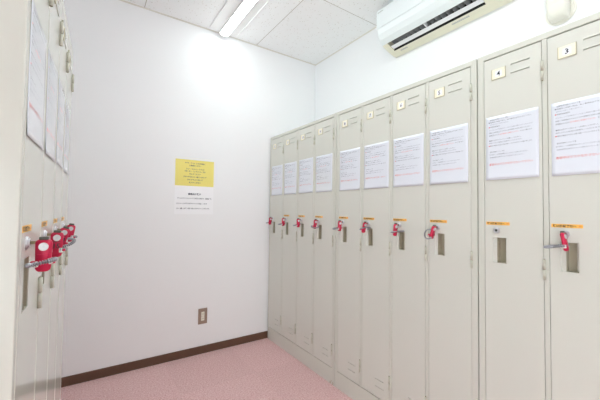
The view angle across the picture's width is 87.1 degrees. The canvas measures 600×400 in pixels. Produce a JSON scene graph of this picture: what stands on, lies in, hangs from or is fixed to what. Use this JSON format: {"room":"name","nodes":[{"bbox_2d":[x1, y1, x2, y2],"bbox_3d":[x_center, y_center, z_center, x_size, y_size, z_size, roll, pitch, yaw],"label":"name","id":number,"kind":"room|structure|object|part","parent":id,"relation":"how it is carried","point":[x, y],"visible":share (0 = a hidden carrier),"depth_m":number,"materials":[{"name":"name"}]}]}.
{"room":"changing room","nodes":[
{"label":"changing room","id":0,"kind":"room"},
{"bbox_2d":[61,0,314,377],"bbox_3d":[-0.955,-0.102,2.432,2.769,2.576,0.100,2,-2,-34],"label":"wall","id":1,"kind":"structure","parent":0,"point":[152,89],"depth_m":2.33,"materials":[{"name":"white paint"}]},
{"bbox_2d":[61,331,267,387],"bbox_3d":[-0.940,1.155,2.347,2.569,0.058,0.009,2,-2,-34],"label":"baseboard","id":2,"kind":"structure","parent":1,"relation":"attached to","point":[125,367],"depth_m":2.27,"materials":[{"name":"brown plastic"}]},
{"bbox_2d":[174,185,212,213],"bbox_3d":[-0.821,-0.005,2.458,0.296,0.218,0.001,2,-2,-34],"label":"notice","id":3,"kind":"object","parent":1,"relation":"attached to","point":[188,199],"visible":1,"depth_m":2.45,"materials":[{"name":"white paper"}]},
{"bbox_2d":[175,158,213,186],"bbox_3d":[-0.819,-0.216,2.465,0.296,0.203,0.001,2,-2,-34],"label":"notice","id":4,"kind":"object","parent":1,"relation":"attached to","point":[187,172],"visible":1,"depth_m":2.46,"materials":[{"name":"yellow paper"}]},
{"bbox_2d":[198,308,206,324],"bbox_3d":[-0.762,0.903,2.473,0.070,0.120,0.009,2,-2,-34],"label":"wall outlet","id":5,"kind":"object","parent":1,"relation":"attached to","point":[202,313],"visible":1,"depth_m":2.47,"materials":[{"name":"beige plastic"}]},
{"bbox_2d":[120,0,315,65],"bbox_3d":[-0.908,-1.387,2.428,2.569,0.007,0.008,2,-2,-34],"label":"trim","id":6,"kind":"structure","parent":1,"relation":"attached to","point":[120,0],"depth_m":2.53,"materials":[{"name":"white plastic"}]},
{"bbox_2d":[61,338,352,399],"bbox_3d":[0.426,1.187,0.319,2.769,0.100,5.097,2,-2,-34],"label":"floor","id":7,"kind":"structure","parent":0,"point":[261,369],"depth_m":2.07,"materials":[{"name":"carpet"}]},
{"bbox_2d":[0,0,73,399],"bbox_3d":[-0.930,0.248,0.783,0.508,1.772,0.900,2,-2,-32],"label":"tall cabinet","id":8,"kind":"object","parent":7,"relation":"on","point":[33,187],"visible":0.9,"depth_m":0.60,"materials":[{"name":"beige metal"}]},
{"bbox_3d":[-0.561,0.208,0.632,0.032,1.639,0.198,2,-2,-32],"label":"door","id":9,"kind":"part","parent":8,"relation":"part of","materials":[{"name":"white paint"}]},
{"bbox_2d":[27,0,46,149],"bbox_3d":[-0.541,-0.245,0.653,0.003,0.255,0.182,2,-2,-32],"label":"notice sheet","id":10,"kind":"object","parent":8,"relation":"attached to","point":[38,42],"visible":1,"depth_m":0.64,"materials":[{"name":"white paper"}]},
{"bbox_2d":[24,236,57,271],"bbox_3d":[-0.484,0.102,0.591,0.048,0.067,0.061,2,-2,-32],"label":"wristband","id":11,"kind":"object","parent":8,"relation":"attached to","point":[43,261],"visible":1,"depth_m":0.60,"materials":[{"name":"red plastic"}]},
{"bbox_3d":[-0.676,0.212,0.815,0.032,1.639,0.198,2,-2,-32],"label":"door","id":12,"kind":"part","parent":8,"relation":"part of","materials":[{"name":"white paint"}]},
{"bbox_2d":[45,50,57,161],"bbox_3d":[-0.656,-0.240,0.837,0.003,0.255,0.182,2,-2,-32],"label":"notice sheet","id":13,"kind":"object","parent":8,"relation":"attached to","point":[52,82],"visible":1,"depth_m":0.82,"materials":[{"name":"white paper"}]},
{"bbox_3d":[-0.791,0.216,0.998,0.032,1.639,0.198,2,-2,-32],"label":"door","id":14,"kind":"part","parent":8,"relation":"part of","materials":[{"name":"white paint"}]},
{"bbox_2d":[47,230,67,256],"bbox_3d":[-0.618,0.108,0.806,0.042,0.067,0.055,1,-2,-23],"label":"wristband","id":15,"kind":"object","parent":8,"relation":"attached to","point":[57,237],"visible":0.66,"depth_m":0.79,"materials":[{"name":"red plastic"}]},
{"bbox_2d":[56,78,64,168],"bbox_3d":[-0.771,-0.238,1.020,0.003,0.255,0.182,2,-2,-32],"label":"notice sheet","id":16,"kind":"object","parent":8,"relation":"attached to","point":[61,96],"visible":1,"depth_m":1.01,"materials":[{"name":"white paper"}]},
{"bbox_3d":[-0.906,0.221,1.182,0.032,1.639,0.198,2,-2,-32],"label":"door","id":17,"kind":"part","parent":8,"relation":"part of","materials":[{"name":"white paint"}]},
{"bbox_2d":[57,226,75,247],"bbox_3d":[-0.718,0.112,0.962,0.059,0.067,0.061,2,-2,-32],"label":"wristband","id":18,"kind":"object","parent":8,"relation":"attached to","point":[65,230],"visible":0.6,"depth_m":0.97,"materials":[{"name":"red plastic"}]},
{"bbox_2d":[64,100,70,174],"bbox_3d":[-0.886,-0.231,1.203,0.003,0.255,0.182,2,-2,-32],"label":"notice sheet","id":19,"kind":"object","parent":8,"relation":"attached to","point":[67,115],"visible":1,"depth_m":1.20,"materials":[{"name":"white paper"}]},
{"bbox_2d":[65,223,76,241],"bbox_3d":[-0.851,0.117,1.170,0.043,0.068,0.056,2,-2,-32],"label":"wristband","id":20,"kind":"object","parent":8,"relation":"attached to","point":[71,226],"visible":0.54,"depth_m":1.16,"materials":[{"name":"red plastic"}]},
{"bbox_2d":[268,113,336,385],"bbox_3d":[0.181,0.319,2.565,0.508,1.772,0.900,2,-2,-34],"label":"tall cabinet","id":21,"kind":"object","parent":7,"relation":"on","point":[302,259],"visible":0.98,"depth_m":2.33,"materials":[{"name":"beige metal"}]},
{"bbox_3d":[-0.193,0.278,2.706,0.032,1.639,0.198,2,-2,-34],"label":"door","id":22,"kind":"part","parent":21,"relation":"part of","materials":[{"name":"white paint"}]},
{"bbox_2d":[271,165,282,195],"bbox_3d":[-0.200,-0.174,2.711,0.003,0.255,0.182,2,-2,-34],"label":"notice sheet","id":23,"kind":"object","parent":21,"relation":"attached to","point":[276,170],"visible":1,"depth_m":2.71,"materials":[{"name":"white paper"}]},
{"bbox_2d":[278,218,284,225],"bbox_3d":[-0.149,0.169,2.569,0.057,0.067,0.059,2,-2,-34],"label":"wristband","id":24,"kind":"object","parent":21,"relation":"attached to","point":[283,219],"visible":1,"depth_m":2.55,"materials":[{"name":"red plastic"}]},
{"bbox_3d":[-0.071,0.274,2.526,0.032,1.639,0.198,2,-2,-34],"label":"door","id":25,"kind":"part","parent":21,"relation":"part of","materials":[{"name":"white paint"}]},
{"bbox_2d":[284,161,296,194],"bbox_3d":[-0.080,-0.180,2.534,0.003,0.255,0.182,2,-2,-34],"label":"notice sheet","id":26,"kind":"object","parent":21,"relation":"attached to","point":[290,169],"visible":1,"depth_m":2.53,"materials":[{"name":"white paper"}]},
{"bbox_2d":[293,218,300,226],"bbox_3d":[-0.026,0.165,2.389,0.058,0.067,0.056,2,-2,-34],"label":"wristband","id":27,"kind":"object","parent":21,"relation":"attached to","point":[298,219],"visible":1,"depth_m":2.37,"materials":[{"name":"red plastic"}]},
{"bbox_3d":[0.050,0.270,2.347,0.032,1.639,0.198,2,-2,-34],"label":"door","id":28,"kind":"part","parent":21,"relation":"part of","materials":[{"name":"white paint"}]},
{"bbox_2d":[299,157,312,192],"bbox_3d":[0.042,-0.186,2.353,0.003,0.255,0.182,2,-2,-34],"label":"notice sheet","id":29,"kind":"object","parent":21,"relation":"attached to","point":[305,165],"visible":1,"depth_m":2.35,"materials":[{"name":"white paper"}]},
{"bbox_2d":[311,219,318,228],"bbox_3d":[0.104,0.160,2.186,0.060,0.067,0.058,2,-2,-34],"label":"wristband","id":30,"kind":"object","parent":21,"relation":"attached to","point":[314,225],"visible":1,"depth_m":2.19,"materials":[{"name":"red plastic"}]},
{"bbox_3d":[0.143,-0.485,2.218,0.003,0.043,0.052,2,-2,-34],"label":"name plate","id":31,"kind":"part","parent":21,"relation":"part of","materials":[{"name":"beige plastic"}]},
{"bbox_2d":[315,153,331,191],"bbox_3d":[0.163,-0.189,2.175,0.003,0.255,0.182,2,-2,-34],"label":"notice sheet","id":32,"kind":"object","parent":21,"relation":"attached to","point":[324,162],"visible":1,"depth_m":2.17,"materials":[{"name":"white paper"}]},
{"bbox_3d":[0.171,0.266,2.168,0.032,1.639,0.198,2,-2,-34],"label":"door","id":33,"kind":"part","parent":21,"relation":"part of","materials":[{"name":"white paint"}]},
{"bbox_2d":[334,59,478,399],"bbox_3d":[0.686,0.301,1.815,0.508,1.772,0.900,2,-2,-34],"label":"tall cabinet","id":34,"kind":"object","parent":7,"relation":"on","point":[407,303],"visible":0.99,"depth_m":1.58,"materials":[{"name":"beige metal"}]},
{"bbox_2d":[332,220,341,230],"bbox_3d":[0.234,0.156,2.000,0.058,0.067,0.062,2,-2,-34],"label":"wristband","id":35,"kind":"object","parent":34,"relation":"attached to","point":[339,227],"visible":1,"depth_m":1.98,"materials":[{"name":"red plastic"}]},
{"bbox_3d":[0.285,-0.490,2.007,0.003,0.043,0.052,2,-2,-34],"label":"name plate","id":36,"kind":"part","parent":34,"relation":"part of","materials":[{"name":"beige"}]},
{"bbox_2d":[339,147,359,190],"bbox_3d":[0.306,-0.193,1.961,0.003,0.255,0.182,2,-2,-34],"label":"notice sheet","id":37,"kind":"object","parent":34,"relation":"attached to","point":[349,159],"visible":1,"depth_m":1.96,"materials":[{"name":"white paper"}]},
{"bbox_3d":[0.313,0.261,1.957,0.032,1.639,0.198,2,-2,-34],"label":"door","id":38,"kind":"part","parent":34,"relation":"part of","materials":[{"name":"white paint"}]},
{"bbox_2d":[359,221,370,232],"bbox_3d":[0.370,0.151,1.795,0.060,0.066,0.071,2,-2,-34],"label":"wristband","id":39,"kind":"object","parent":34,"relation":"attached to","point":[363,229],"visible":1,"depth_m":1.80,"materials":[{"name":"red plastic"}]},
{"bbox_3d":[0.406,-0.495,1.828,0.003,0.043,0.052,2,-2,-34],"label":"name plate","id":40,"kind":"part","parent":34,"relation":"part of","materials":[{"name":"beige plastic"}]},
{"bbox_3d":[0.434,0.257,1.777,0.032,1.639,0.198,2,-2,-34],"label":"door","id":41,"kind":"part","parent":34,"relation":"part of","materials":[{"name":"white paint"}]},
{"bbox_2d":[364,141,388,188],"bbox_3d":[0.428,-0.198,1.781,0.003,0.255,0.182,2,-2,-34],"label":"notice sheet","id":42,"kind":"object","parent":34,"relation":"attached to","point":[376,156],"visible":1,"depth_m":1.78,"materials":[{"name":"white paper"}]},
{"bbox_2d":[391,223,403,235],"bbox_3d":[0.498,0.147,1.611,0.059,0.067,0.072,2,-2,-34],"label":"wristband","id":43,"kind":"object","parent":34,"relation":"attached to","point":[394,232],"visible":1,"depth_m":1.62,"materials":[{"name":"red plastic"}]},
{"bbox_3d":[0.527,-0.499,1.649,0.003,0.043,0.052,2,-2,-34],"label":"name plate","id":44,"kind":"part","parent":34,"relation":"part of","materials":[{"name":"beige"}]},
{"bbox_2d":[393,133,423,186],"bbox_3d":[0.547,-0.201,1.604,0.003,0.255,0.182,2,-2,-34],"label":"notice sheet","id":45,"kind":"object","parent":34,"relation":"attached to","point":[408,152],"visible":1,"depth_m":1.60,"materials":[{"name":"white paper"}]},
{"bbox_3d":[0.555,0.252,1.598,0.032,1.639,0.198,2,-2,-34],"label":"door","id":46,"kind":"part","parent":34,"relation":"part of","materials":[{"name":"white paint"}]},
{"bbox_2d":[424,225,436,238],"bbox_3d":[0.602,0.144,1.457,0.057,0.069,0.038,0,-2,26],"label":"wristband","id":47,"kind":"object","parent":34,"relation":"attached to","point":[433,228],"visible":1,"depth_m":1.45,"materials":[{"name":"red plastic"}]},
{"bbox_3d":[0.648,-0.503,1.469,0.003,0.043,0.052,2,-2,-34],"label":"name plate","id":48,"kind":"part","parent":34,"relation":"part of","materials":[{"name":"beige"}]},
{"bbox_2d":[430,123,467,184],"bbox_3d":[0.668,-0.206,1.425,0.003,0.255,0.182,2,-2,-34],"label":"notice sheet","id":49,"kind":"object","parent":34,"relation":"attached to","point":[449,145],"visible":1,"depth_m":1.42,"materials":[{"name":"white paper"}]},
{"bbox_3d":[0.676,0.248,1.418,0.032,1.639,0.198,2,-2,-34],"label":"door","id":50,"kind":"part","parent":34,"relation":"part of","materials":[{"name":"white paint"}]},
{"bbox_2d":[478,12,599,399],"bbox_3d":[1.192,0.284,1.066,0.508,1.772,0.900,2,-2,-34],"label":"tall cabinet","id":51,"kind":"object","parent":7,"relation":"on","point":[539,307],"visible":0.94,"depth_m":1.13,"materials":[{"name":"beige metal"}]},
{"bbox_3d":[0.791,-0.508,1.258,0.003,0.043,0.052,2,-2,-34],"label":"name plate","id":52,"kind":"part","parent":51,"relation":"part of","materials":[{"name":"beige plastic"}]},
{"bbox_2d":[486,106,538,179],"bbox_3d":[0.810,-0.212,1.214,0.003,0.255,0.182,2,-2,-34],"label":"notice sheet","id":53,"kind":"object","parent":51,"relation":"attached to","point":[512,139],"visible":1,"depth_m":1.21,"materials":[{"name":"white paper"}]},
{"bbox_3d":[0.819,0.243,1.208,0.032,1.639,0.198,2,-2,-34],"label":"door","id":54,"kind":"part","parent":51,"relation":"part of","materials":[{"name":"white paint"}]},
{"bbox_2d":[543,231,568,250],"bbox_3d":[0.865,0.134,1.068,0.059,0.067,0.068,2,-2,-34],"label":"wristband","id":55,"kind":"object","parent":51,"relation":"attached to","point":[564,245],"visible":1,"depth_m":1.04,"materials":[{"name":"red plastic"}]},
{"bbox_3d":[0.912,-0.512,1.079,0.003,0.043,0.052,2,-2,-34],"label":"name plate","id":56,"kind":"part","parent":51,"relation":"part of","materials":[{"name":"beige plastic"}]},
{"bbox_3d":[0.940,0.239,1.028,0.032,1.639,0.198,2,-2,-34],"label":"door","id":57,"kind":"part","parent":51,"relation":"part of","materials":[{"name":"white paint"}]},
{"bbox_2d":[551,93,599,175],"bbox_3d":[0.933,-0.215,1.033,0.003,0.255,0.182,2,-2,-34],"label":"notice sheet","id":58,"kind":"object","parent":51,"relation":"attached to","point":[575,123],"visible":1,"depth_m":1.05,"materials":[{"name":"white paper"}]},
{"bbox_2d":[125,0,393,63],"bbox_3d":[0.460,-1.487,0.404,2.769,0.100,5.097,2,-2,-34],"label":"ceiling","id":59,"kind":"structure","parent":0,"point":[310,31],"depth_m":2.42,"materials":[{"name":"white tile"}]},
{"bbox_2d":[209,0,269,36],"bbox_3d":[-0.274,-1.373,2.064,0.238,0.042,1.250,2,-2,-34],"label":"ceiling light","id":60,"kind":"object","parent":59,"relation":"attached to","point":[235,16],"visible":1,"depth_m":2.34,"materials":[{"name":"white"}]},
{"bbox_2d":[315,0,599,120],"bbox_3d":[1.549,-0.112,1.107,0.100,2.576,4.897,2,-2,-34],"label":"wall","id":61,"kind":"structure","parent":0,"point":[363,70],"depth_m":2.15,"materials":[{"name":"white paint"}]},
{"bbox_2d":[315,26,376,64],"bbox_3d":[1.523,-1.398,1.114,0.008,0.007,4.889,2,-2,-34],"label":"trim","id":62,"kind":"structure","parent":61,"relation":"attached to","point":[376,26],"depth_m":2.75,"materials":[{"name":"white plastic"}]},
{"bbox_2d":[376,0,513,57],"bbox_3d":[0.842,-1.200,1.930,0.212,0.280,0.800,2,-2,-34],"label":"air conditioner","id":63,"kind":"object","parent":61,"relation":"attached to","point":[403,26],"visible":1,"depth_m":1.98,"materials":[{"name":"white plastic"}]},
{"bbox_3d":[0.773,-1.270,1.885,0.042,0.144,0.792,2,-2,-34],"label":"panel","id":64,"kind":"part","parent":63,"relation":"part of","materials":[{"name":"white plastic"}]},
{"bbox_2d":[546,0,576,25],"bbox_3d":[1.188,-1.061,1.538,0.071,0.440,0.228,2,-2,-34],"label":"wall light","id":65,"kind":"object","parent":61,"relation":"attached to","point":[559,12],"visible":1,"depth_m":1.47,"materials":[{"name":"white plastic"}]}
]}

